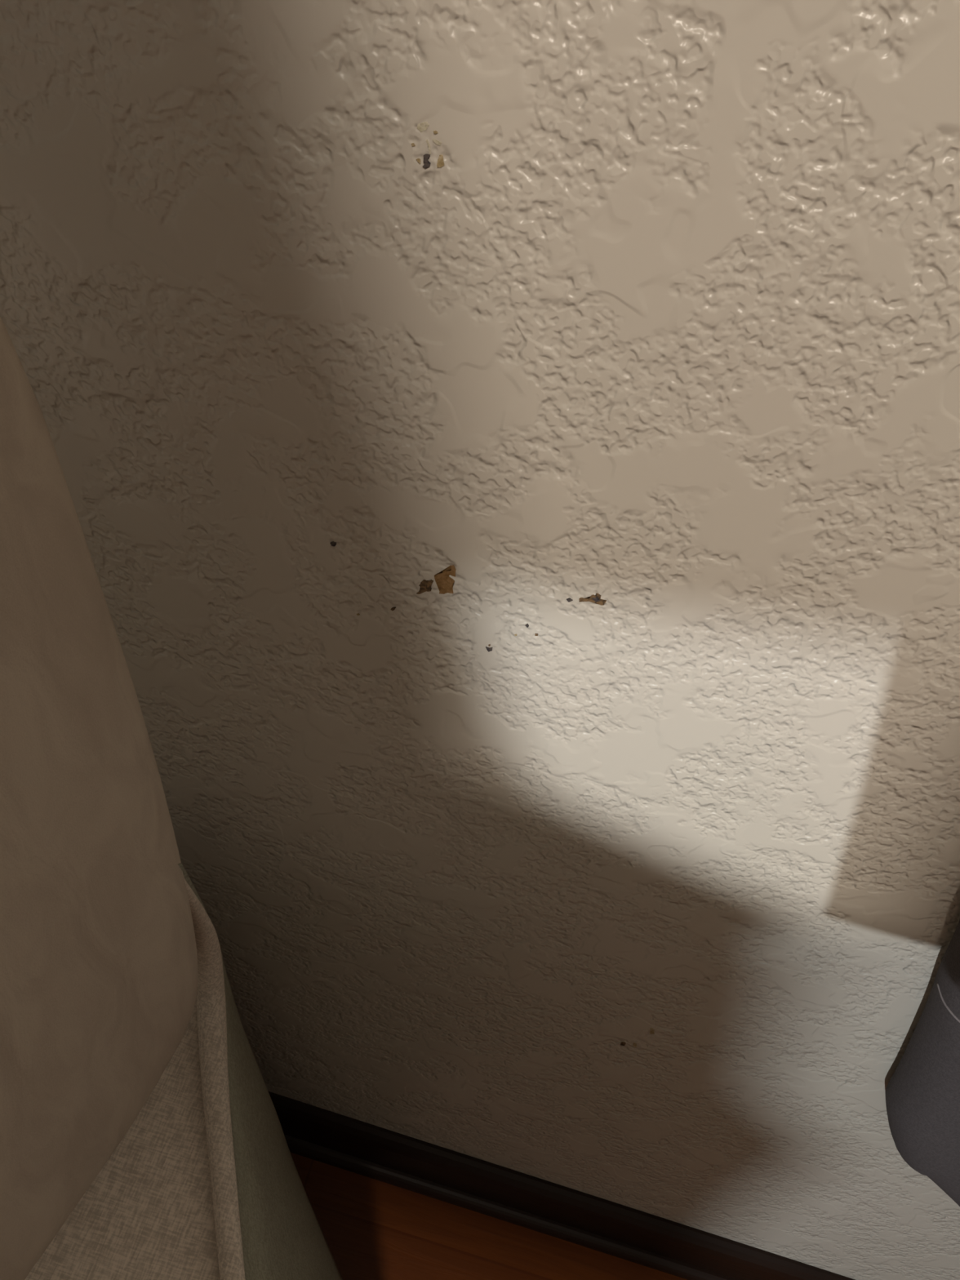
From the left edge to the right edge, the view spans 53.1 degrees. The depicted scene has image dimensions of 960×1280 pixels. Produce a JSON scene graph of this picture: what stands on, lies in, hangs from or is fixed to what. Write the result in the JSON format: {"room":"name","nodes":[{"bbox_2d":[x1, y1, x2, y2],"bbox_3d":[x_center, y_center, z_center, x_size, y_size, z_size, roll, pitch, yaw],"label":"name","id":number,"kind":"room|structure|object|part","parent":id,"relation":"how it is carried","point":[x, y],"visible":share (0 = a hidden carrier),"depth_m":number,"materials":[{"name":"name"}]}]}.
{"room":"living room","nodes":[
{"label":"living room","id":0,"kind":"room"},
{"bbox_2d":[0,0,959,1279],"bbox_3d":[0.403,-0.274,0.171,4.000,2.400,0.121,18,44,0],"label":"wall","id":1,"kind":"structure","parent":0,"point":[508,451],"depth_m":0.41,"materials":[{"name":"paint"}]},
{"bbox_2d":[284,1134,737,1279],"bbox_3d":[0.124,0.596,0.945,4.000,0.012,0.010,18,44,0],"label":"trim","id":2,"kind":"structure","parent":1,"relation":"attached to","point":[297,1146],"depth_m":0.94,"materials":[{"name":"black wood"}]},
{"bbox_2d":[268,1091,855,1279],"bbox_3d":[0.133,0.567,0.932,4.000,0.072,0.013,18,44,0],"label":"baseboard","id":3,"kind":"structure","parent":1,"relation":"attached to","point":[300,1120],"depth_m":0.91,"materials":[{"name":"black wood"}]},
{"bbox_2d":[290,1152,687,1279],"bbox_3d":[-0.188,1.567,-0.067,4.200,0.050,3.150,18,44,0],"label":"floor","id":4,"kind":"structure","parent":0,"point":[372,1228],"depth_m":0.93,"materials":[{"name":"brown wood"}]},
{"bbox_2d":[0,315,342,1279],"bbox_3d":[-0.434,0.307,0.400,1.160,0.919,0.602,18,44,0],"label":"sofa","id":5,"kind":"object","parent":4,"relation":"on","point":[142,1137],"visible":1,"depth_m":0.38,"materials":[{"name":"beige fabric"}]},
{"bbox_2d":[0,315,198,1279],"bbox_3d":[-0.193,0.083,0.328,0.157,0.406,0.251,18,44,0],"label":"cushion","id":6,"kind":"object","parent":5,"relation":"on","point":[99,902],"depth_m":0.36,"materials":[{"name":"beige fabric"}]},
{"bbox_3d":[-0.569,0.415,0.515,0.970,0.406,0.550,18,44,0],"label":"seat","id":7,"kind":"part","parent":5,"relation":"part of","materials":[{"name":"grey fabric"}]},
{"bbox_3d":[-0.097,0.491,0.502,0.228,0.607,0.642,3,46,-15],"label":"panel","id":8,"kind":"part","parent":5,"relation":"part of","materials":[{"name":"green fabric"}]},
{"bbox_2d":[885,919,959,1206],"bbox_3d":[0.567,0.676,0.509,0.947,0.703,0.579,18,44,0],"label":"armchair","id":9,"kind":"object","parent":4,"relation":"on","point":[922,1093],"visible":1,"depth_m":0.59,"materials":[{"name":"grey fabric"}]}
]}

